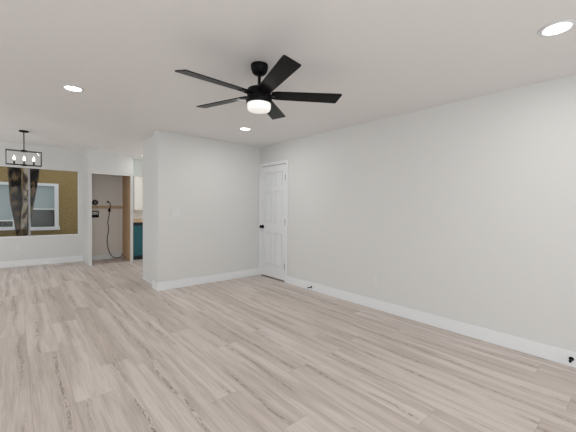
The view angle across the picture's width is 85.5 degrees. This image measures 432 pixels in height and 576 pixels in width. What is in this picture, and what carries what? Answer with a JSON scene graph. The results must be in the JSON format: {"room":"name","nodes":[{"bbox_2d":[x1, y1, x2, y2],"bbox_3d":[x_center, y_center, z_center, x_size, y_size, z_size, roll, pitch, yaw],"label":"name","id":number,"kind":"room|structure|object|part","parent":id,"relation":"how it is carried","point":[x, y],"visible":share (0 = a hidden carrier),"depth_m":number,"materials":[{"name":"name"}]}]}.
{"room":"empty living room","nodes":[
{"label":"empty living room","id":0,"kind":"room"},
{"bbox_2d":[0,141,142,261],"bbox_3d":[-5.003,-0.276,7.030,7.180,2.640,0.140,-1,2,-41],"label":"wall","id":1,"kind":"structure","parent":0,"point":[52,158],"depth_m":7.05,"materials":[{"name":"white paint"}]},
{"bbox_2d":[0,165,78,237],"bbox_3d":[-5.471,-0.288,6.589,1.756,1.468,0.108,-1,2,-41],"label":"window","id":2,"kind":"structure","parent":1,"relation":"in","point":[0,165],"depth_m":6.60,"materials":[{"name":"white"}]},
{"bbox_3d":[-5.458,0.439,6.583,1.756,0.016,0.038,-1,2,-41],"label":"sill","id":3,"kind":"part","parent":2,"relation":"part of","materials":[{"name":"white wood"}]},
{"bbox_2d":[0,255,82,267],"bbox_3d":[-6.153,0.990,5.974,3.760,0.135,0.014,-1,2,-41],"label":"baseboard","id":4,"kind":"structure","parent":1,"relation":"attached to","point":[30,262],"depth_m":6.70,"materials":[{"name":"white wood"}]},
{"bbox_2d":[92,211,98,217],"bbox_3d":[-4.537,-0.043,7.334,0.150,0.156,0.028,-1,2,-41],"label":"box","id":5,"kind":"object","parent":1,"relation":"attached to","point":[94,213],"visible":0.93,"depth_m":7.33,"materials":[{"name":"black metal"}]},
{"bbox_2d":[92,253,122,259],"bbox_3d":[-4.405,0.985,7.499,0.772,0.110,0.014,-1,2,-41],"label":"baseboard","id":6,"kind":"structure","parent":1,"relation":"attached to","point":[108,256],"depth_m":7.51,"materials":[{"name":"white wood"}]},
{"bbox_2d":[92,205,122,208],"bbox_3d":[-4.387,-0.211,7.464,0.772,0.073,0.020,-1,2,-41],"label":"trim","id":7,"kind":"structure","parent":1,"relation":"attached to","point":[93,207],"depth_m":7.48,"materials":[{"name":"brown wood"}]},
{"bbox_2d":[107,201,122,257],"bbox_3d":[-4.219,0.334,7.593,0.344,1.393,0.062,0,2,-37],"label":"power cord","id":8,"kind":"object","parent":1,"relation":"attached to","point":[109,209],"visible":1,"depth_m":7.50,"materials":[{"name":"black rubber"}]},
{"bbox_2d":[133,176,142,209],"bbox_3d":[-3.595,-0.557,7.907,0.660,0.822,0.370,-1,2,-41],"label":"upper cabinet","id":9,"kind":"object","parent":1,"relation":"attached to","point":[137,181],"visible":0.29,"depth_m":7.64,"materials":[{"name":"white"}]},
{"bbox_2d":[83,148,90,265],"bbox_3d":[-4.457,-0.266,6.914,0.052,2.640,0.754,-1,2,-41],"label":"wall","id":10,"kind":"structure","parent":0,"point":[87,154],"depth_m":6.76,"materials":[{"name":"white paint"}]},
{"bbox_2d":[91,148,130,175],"bbox_3d":[-3.919,-1.248,6.917,0.778,0.662,0.110,-1,2,-41],"label":"wall closet header","id":11,"kind":"structure","parent":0,"point":[102,162],"depth_m":6.85,"materials":[{"name":"white paint"}]},
{"bbox_2d":[91,173,130,265],"bbox_3d":[-3.916,0.070,6.927,0.786,1.982,0.056,-1,2,-41],"label":"trim","id":12,"kind":"structure","parent":11,"relation":"attached to","point":[91,173],"depth_m":6.83,"materials":[{"name":"white wood"}]},
{"bbox_2d":[123,156,132,261],"bbox_3d":[-3.836,-0.172,7.459,0.047,2.440,0.754,-1,2,-41],"label":"wall","id":13,"kind":"structure","parent":0,"point":[126,179],"depth_m":7.37,"materials":[{"name":"beige wood"}]},
{"bbox_2d":[133,159,142,176],"bbox_3d":[-3.093,-1.191,8.354,2.265,0.432,0.321,-1,2,-41],"label":"wall","id":14,"kind":"structure","parent":0,"point":[137,163],"depth_m":7.64,"materials":[{"name":"white paint"}]},
{"bbox_2d":[143,136,152,281],"bbox_3d":[-1.337,-0.102,6.091,2.610,2.440,0.760,-1,2,-41],"label":"wall","id":15,"kind":"structure","parent":0,"point":[148,143],"depth_m":5.30,"materials":[{"name":"white paint"}]},
{"bbox_2d":[153,130,259,282],"bbox_3d":[-1.277,-0.084,5.488,2.045,2.440,0.229,-1,2,-41],"label":"wall partition","id":16,"kind":"structure","parent":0,"point":[213,185],"depth_m":5.20,"materials":[{"name":"white paint"}]},
{"bbox_2d":[152,268,257,290],"bbox_3d":[-1.354,1.071,5.457,1.898,0.130,0.243,-1,2,-41],"label":"baseboard","id":17,"kind":"structure","parent":16,"relation":"attached to","point":[160,286],"depth_m":5.22,"materials":[{"name":"white wood"}]},
{"bbox_2d":[0,258,575,431],"bbox_3d":[-1.389,1.280,2.901,7.180,0.150,11.201,-1,2,-41],"label":"floor","id":18,"kind":"structure","parent":0,"point":[84,348],"depth_m":2.57,"materials":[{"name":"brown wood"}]},
{"bbox_2d":[133,222,142,259],"bbox_3d":[-3.595,0.593,7.803,0.746,0.898,0.585,-1,2,-41],"label":"base cabinet","id":19,"kind":"object","parent":18,"relation":"on","point":[137,226],"visible":0.39,"depth_m":7.47,"materials":[{"name":"teal wood"}]},
{"bbox_2d":[133,219,142,221],"bbox_3d":[-3.591,0.114,7.801,0.763,0.055,0.575,-1,2,-41],"label":"countertop","id":20,"kind":"structure","parent":19,"relation":"on","point":[134,220],"depth_m":7.47,"materials":[{"name":"beige wood"}]},
{"bbox_2d":[0,0,575,158],"bbox_3d":[-1.353,-1.384,2.829,7.180,0.300,11.201,-1,2,-41],"label":"ceiling","id":21,"kind":"structure","parent":0,"point":[385,58],"depth_m":2.39,"materials":[{"name":"white paint"}]},
{"bbox_2d":[5,130,41,166],"bbox_3d":[-4.118,-1.057,4.863,0.429,0.550,0.120,-1,2,-41],"label":"chandelier","id":22,"kind":"object","parent":21,"relation":"hanging from","point":[23,131],"visible":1,"depth_m":4.86,"materials":[{"name":"black metal"}]},
{"bbox_3d":[-4.120,-0.903,4.867,0.429,0.224,0.109,-1,2,-41],"label":"frame","id":23,"kind":"part","parent":22,"relation":"part of","materials":[{"name":"black metal"}]},
{"bbox_2d":[62,85,83,91],"bbox_3d":[-2.098,-1.244,3.046,0.184,0.010,0.184,-1,2,-41],"label":"recessed light","id":24,"kind":"object","parent":21,"relation":"in","point":[73,88],"visible":1,"depth_m":3.04,"materials":[{"name":"white plastic"}]},
{"bbox_2d":[65,86,81,90],"bbox_3d":[-2.098,-1.246,3.046,0.136,0.006,0.136,-1,2,-41],"label":"diffuser","id":25,"kind":"object","parent":24,"relation":"attached to","point":[71,88],"depth_m":3.04,"materials":[{"name":"white plastic"}]},
{"bbox_2d":[239,127,251,130],"bbox_3d":[-0.622,-1.265,4.533,0.184,0.010,0.184,-1,2,-41],"label":"recessed light","id":26,"kind":"object","parent":21,"relation":"in","point":[240,128],"visible":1,"depth_m":4.50,"materials":[{"name":"white plastic"}]},
{"bbox_2d":[175,55,341,119],"bbox_3d":[-0.272,-1.022,2.477,1.234,0.376,1.277,-1,2,-41],"label":"ceiling fan","id":27,"kind":"object","parent":21,"relation":"hanging from","point":[259,97],"visible":1,"depth_m":2.43,"materials":[{"name":"black metal"}]},
{"bbox_3d":[-0.517,-0.969,2.251,0.566,0.035,0.134,-1,2,-42],"label":"blade","id":28,"kind":"part","parent":27,"relation":"part of","materials":[{"name":"black wood"}]},
{"bbox_3d":[-0.559,-0.982,2.697,0.566,0.035,0.134,2,2,30],"label":"blade","id":29,"kind":"part","parent":27,"relation":"part of","materials":[{"name":"black wood"}]},
{"bbox_3d":[-0.148,-0.981,2.875,0.134,0.035,0.566,1,2,12],"label":"blade","id":30,"kind":"part","parent":27,"relation":"part of","materials":[{"name":"black wood"}]},
{"bbox_3d":[-0.080,-0.960,2.154,0.134,0.035,0.566,0,2,-24],"label":"blade","id":31,"kind":"part","parent":27,"relation":"part of","materials":[{"name":"black wood"}]},
{"bbox_3d":[0.148,-0.968,2.539,0.566,0.035,0.134,1,2,-6],"label":"blade","id":32,"kind":"part","parent":27,"relation":"part of","materials":[{"name":"black wood"}]},
{"bbox_2d":[538,19,575,36],"bbox_3d":[1.672,-1.164,1.937,0.184,0.010,0.184,-1,2,-41],"label":"recessed light","id":33,"kind":"object","parent":21,"relation":"in","point":[562,26],"visible":1,"depth_m":1.93,"materials":[{"name":"white plastic"}]},
{"bbox_2d":[543,22,571,34],"bbox_3d":[1.672,-1.165,1.937,0.136,0.006,0.136,-1,2,-41],"label":"diffuser","id":34,"kind":"object","parent":33,"relation":"attached to","point":[557,28],"depth_m":1.93,"materials":[{"name":"white plastic"}]},
{"bbox_2d":[260,74,575,351],"bbox_3d":[1.933,0.020,3.227,0.140,2.440,7.401,-1,2,-41],"label":"wall","id":35,"kind":"structure","parent":0,"point":[464,211],"depth_m":3.32,"materials":[{"name":"white paint"}]},
{"bbox_2d":[258,160,287,282],"bbox_3d":[-0.278,0.084,5.659,0.118,2.120,0.826,-1,2,-41],"label":"door","id":36,"kind":"structure","parent":35,"relation":"in","point":[273,176],"depth_m":5.66,"materials":[{"name":"white wood"}]},
{"bbox_2d":[286,276,575,367],"bbox_3d":[2.087,1.185,2.947,0.014,0.130,6.428,-1,2,-41],"label":"baseboard","id":37,"kind":"structure","parent":35,"relation":"attached to","point":[555,354],"depth_m":3.30,"materials":[{"name":"white wood"}]},
{"label":"outside","id":38,"kind":"structure","parent":0,"visible":0},
{"bbox_3d":[-7.465,1.194,8.577,16.000,0.150,5.339,-1,2,-41],"label":"ground","id":39,"kind":"structure","parent":38,"visible":0},
{"bbox_2d":[7,167,39,235],"bbox_3d":[-6.320,-0.614,7.494,0.685,3.655,0.367,-1,2,-41],"label":"tree","id":40,"kind":"object","parent":39,"relation":"on","point":[18,197],"visible":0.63,"depth_m":7.37,"materials":[{"name":"plant"}]},
{"bbox_2d":[0,166,77,236],"bbox_3d":[-6.912,-0.627,8.682,13.000,3.600,0.200,-1,2,-41],"label":"wall","id":41,"kind":"structure","parent":39,"relation":"on","point":[67,181],"depth_m":8.95,"materials":[{"name":"beige paint"}]},
{"bbox_2d":[0,182,14,230],"bbox_3d":[-8.058,-0.250,7.505,2.360,1.260,0.090,-1,2,-41],"label":"window","id":42,"kind":"structure","parent":41,"relation":"in","point":[6,215],"depth_m":8.13,"materials":[{"name":"white plastic"}]},
{"bbox_3d":[-8.083,0.209,7.539,2.140,0.160,0.023,-1,2,-41],"label":"pane","id":43,"kind":"part","parent":42,"relation":"part of","materials":[{"name":"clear glass"}]},
{"bbox_3d":[-8.078,-0.339,7.527,2.140,0.935,0.015,-1,2,-41],"label":"pane","id":44,"kind":"part","parent":42,"relation":"part of","materials":[{"name":"clear glass"}]},
{"bbox_3d":[-8.066,0.335,7.521,2.360,0.090,0.090,-1,2,-41],"label":"sill","id":45,"kind":"part","parent":42,"relation":"part of","materials":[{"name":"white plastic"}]},
{"bbox_2d":[28,183,59,230],"bbox_3d":[-6.779,-0.258,8.620,0.752,1.300,0.090,-1,2,-41],"label":"window","id":46,"kind":"structure","parent":41,"relation":"in","point":[45,214],"depth_m":8.68,"materials":[{"name":"white plastic"}]},
{"bbox_3d":[-6.802,0.056,8.650,0.522,0.490,0.023,-1,2,-41],"label":"pane","id":47,"kind":"part","parent":46,"relation":"part of","materials":[{"name":"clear glass"}]},
{"bbox_3d":[-6.797,-0.512,8.637,0.522,0.645,0.015,-1,2,-41],"label":"pane","id":48,"kind":"part","parent":46,"relation":"part of","materials":[{"name":"clear glass"}]},
{"bbox_3d":[-6.788,0.346,8.636,0.752,0.090,0.090,-1,2,-41],"label":"sill","id":49,"kind":"part","parent":46,"relation":"part of","materials":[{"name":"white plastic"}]}
]}

